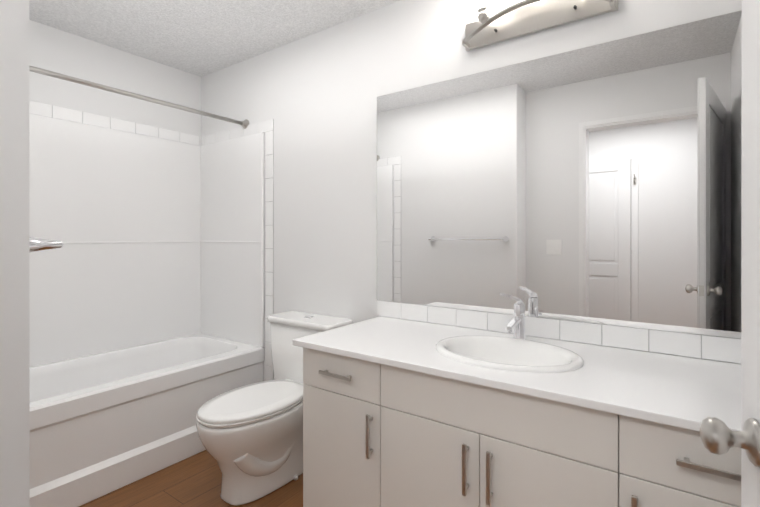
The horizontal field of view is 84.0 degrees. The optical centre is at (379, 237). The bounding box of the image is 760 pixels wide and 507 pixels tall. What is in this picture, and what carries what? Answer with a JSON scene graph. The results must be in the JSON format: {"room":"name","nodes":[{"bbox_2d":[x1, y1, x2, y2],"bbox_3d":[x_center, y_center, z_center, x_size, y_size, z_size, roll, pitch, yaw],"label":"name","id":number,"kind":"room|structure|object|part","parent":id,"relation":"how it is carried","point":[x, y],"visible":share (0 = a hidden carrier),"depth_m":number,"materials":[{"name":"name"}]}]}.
{"room":"bathroom","nodes":[
{"label":"bathroom","id":0,"kind":"room"},
{"bbox_2d":[0,0,29,506],"bbox_3d":[-1.575,0.004,1.239,1.897,2.430,0.366,0,0,35],"label":"wall","id":1,"kind":"structure","parent":0,"point":[14,294],"depth_m":0.82,"materials":[{"name":"white paint"}]},
{"bbox_2d":[29,237,62,252],"bbox_3d":[-1.010,0.016,1.113,0.707,0.051,0.082,0,0,35],"label":"towel rail","id":2,"kind":"object","parent":1,"relation":"attached to","point":[37,244],"visible":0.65,"depth_m":0.92,"materials":[{"name":"silver metal"}]},
{"bbox_2d":[29,20,200,135],"bbox_3d":[-2.395,0.004,1.827,0.120,2.430,3.436,0,0,35],"label":"wall","id":3,"kind":"structure","parent":0,"point":[61,51],"depth_m":2.67,"materials":[{"name":"white paint"}]},
{"bbox_2d":[29,100,200,145],"bbox_3d":[-1.784,-0.725,2.556,0.030,0.075,1.539,0,0,35],"label":"trim","id":4,"kind":"structure","parent":3,"relation":"attached to","point":[37,108],"depth_m":2.67,"materials":[{"name":"white tile"}]},
{"bbox_2d":[79,450,302,506],"bbox_3d":[-0.419,1.244,0.498,4.882,0.050,3.556,0,0,35],"label":"floor","id":5,"kind":"structure","parent":0,"point":[195,480],"depth_m":2.02,"materials":[{"name":"wood"}]},
{"bbox_2d":[29,113,263,506],"bbox_3d":[-1.496,0.266,2.352,0.735,1.904,1.536,0,0,35],"label":"tub","id":6,"kind":"object","parent":5,"relation":"on","point":[146,294],"visible":0.88,"depth_m":2.61,"materials":[{"name":"white plastic"}]},
{"bbox_2d":[196,311,352,505],"bbox_3d":[-0.556,0.830,2.150,0.490,0.776,0.763,0,0,35],"label":"toilet","id":7,"kind":"object","parent":5,"relation":"on","point":[250,437],"visible":0.81,"depth_m":2.00,"materials":[{"name":"white ceramic"}]},
{"bbox_3d":[-0.609,0.802,2.076,0.380,0.044,0.582,0,0,35],"label":"seat","id":8,"kind":"part","parent":7,"relation":"part of","materials":[{"name":"white plastic"}]},
{"bbox_3d":[-0.398,0.638,2.373,0.490,0.376,0.216,0,0,35],"label":"tank","id":9,"kind":"part","parent":7,"relation":"part of","materials":[{"name":"white ceramic"}]},
{"bbox_2d":[292,344,740,506],"bbox_3d":[0.469,0.829,1.512,1.521,0.779,0.628,0,0,35],"label":"bathroom vanity","id":10,"kind":"object","parent":5,"relation":"on","point":[402,413],"depth_m":1.28,"materials":[{"name":"white wood"}]},
{"bbox_2d":[292,316,740,430],"bbox_3d":[0.458,0.428,1.524,1.558,0.023,0.622,0,0,35],"label":"countertop","id":11,"kind":"structure","parent":10,"relation":"on","point":[687,390],"depth_m":1.36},
{"bbox_2d":[436,336,583,372],"bbox_3d":[0.448,0.479,1.517,0.516,0.156,0.400,0,0,35],"label":"sink","id":12,"kind":"object","parent":11,"relation":"in","point":[517,354],"depth_m":1.58,"materials":[{"name":"white ceramic"}]},
{"bbox_2d":[499,292,525,339],"bbox_3d":[0.513,0.321,1.676,0.101,0.192,0.158,0,0,35],"label":"faucet","id":13,"kind":"object","parent":11,"relation":"on","point":[517,323],"depth_m":1.68,"materials":[{"name":"silver metal"}]},
{"bbox_2d":[29,0,399,76],"bbox_3d":[-0.419,-1.236,0.497,4.882,0.050,3.556,0,0,35],"label":"ceiling","id":14,"kind":"structure","parent":0,"point":[201,38],"depth_m":2.39,"materials":[{"name":"white paint"}]},
{"bbox_2d":[201,0,741,380],"bbox_3d":[-0.003,0.003,2.309,3.462,2.430,0.120,0,0,35],"label":"wall","id":15,"kind":"structure","parent":0,"point":[314,96],"depth_m":2.37,"materials":[{"name":"white paint"}]},
{"bbox_2d":[29,65,248,128],"bbox_3d":[-1.359,-0.770,2.254,0.068,0.068,1.538,0,0,35],"label":"shower rail","id":16,"kind":"object","parent":15,"relation":"attached to","point":[244,124],"visible":1,"depth_m":2.27,"materials":[{"name":"silver metal"}]},
{"bbox_2d":[201,119,273,380],"bbox_3d":[-1.008,0.228,2.943,0.786,1.980,0.009,0,0,35],"label":"trim","id":17,"kind":"structure","parent":15,"relation":"attached to","point":[266,127],"depth_m":2.74,"materials":[{"name":"white tile"}]},
{"bbox_2d":[462,0,617,50],"bbox_3d":[0.605,-0.993,1.706,0.611,0.272,0.154,0,0,35],"label":"sconce","id":18,"kind":"object","parent":15,"relation":"attached to","point":[516,20],"visible":0.98,"depth_m":1.77,"materials":[{"name":"silver metal"}]},
{"bbox_2d":[377,300,740,363],"bbox_3d":[0.628,0.374,1.782,1.576,0.083,0.008,0,0,35],"label":"backsplash","id":19,"kind":"structure","parent":15,"relation":"attached to","point":[718,348],"depth_m":1.65,"materials":[{"name":"white tile"}]},
{"bbox_2d":[377,10,741,338],"bbox_3d":[0.621,-0.206,1.787,1.560,1.076,0.006,0,0,35],"label":"mirror","id":20,"kind":"object","parent":15,"relation":"attached to","point":[600,183],"visible":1,"depth_m":1.66,"materials":[{"name":"clear glass"}]},
{"bbox_3d":[0.245,0.004,-0.205,2.745,2.430,0.120,0,0,35],"label":"wall","id":21,"kind":"structure","parent":0,"visible":0},
{"bbox_2d":[700,0,759,506],"bbox_3d":[0.385,0.186,0.266,0.159,2.050,0.812,0,0,26],"label":"door","id":22,"kind":"structure","parent":21,"relation":"in","point":[718,436],"depth_m":0.59,"materials":[{"name":"white paint"}]},
{"bbox_3d":[0.540,0.281,0.587,0.159,0.062,0.098,0,0,26],"label":"knob","id":23,"kind":"part","parent":22,"relation":"part of","materials":[{"name":"silver metal"}]}
]}

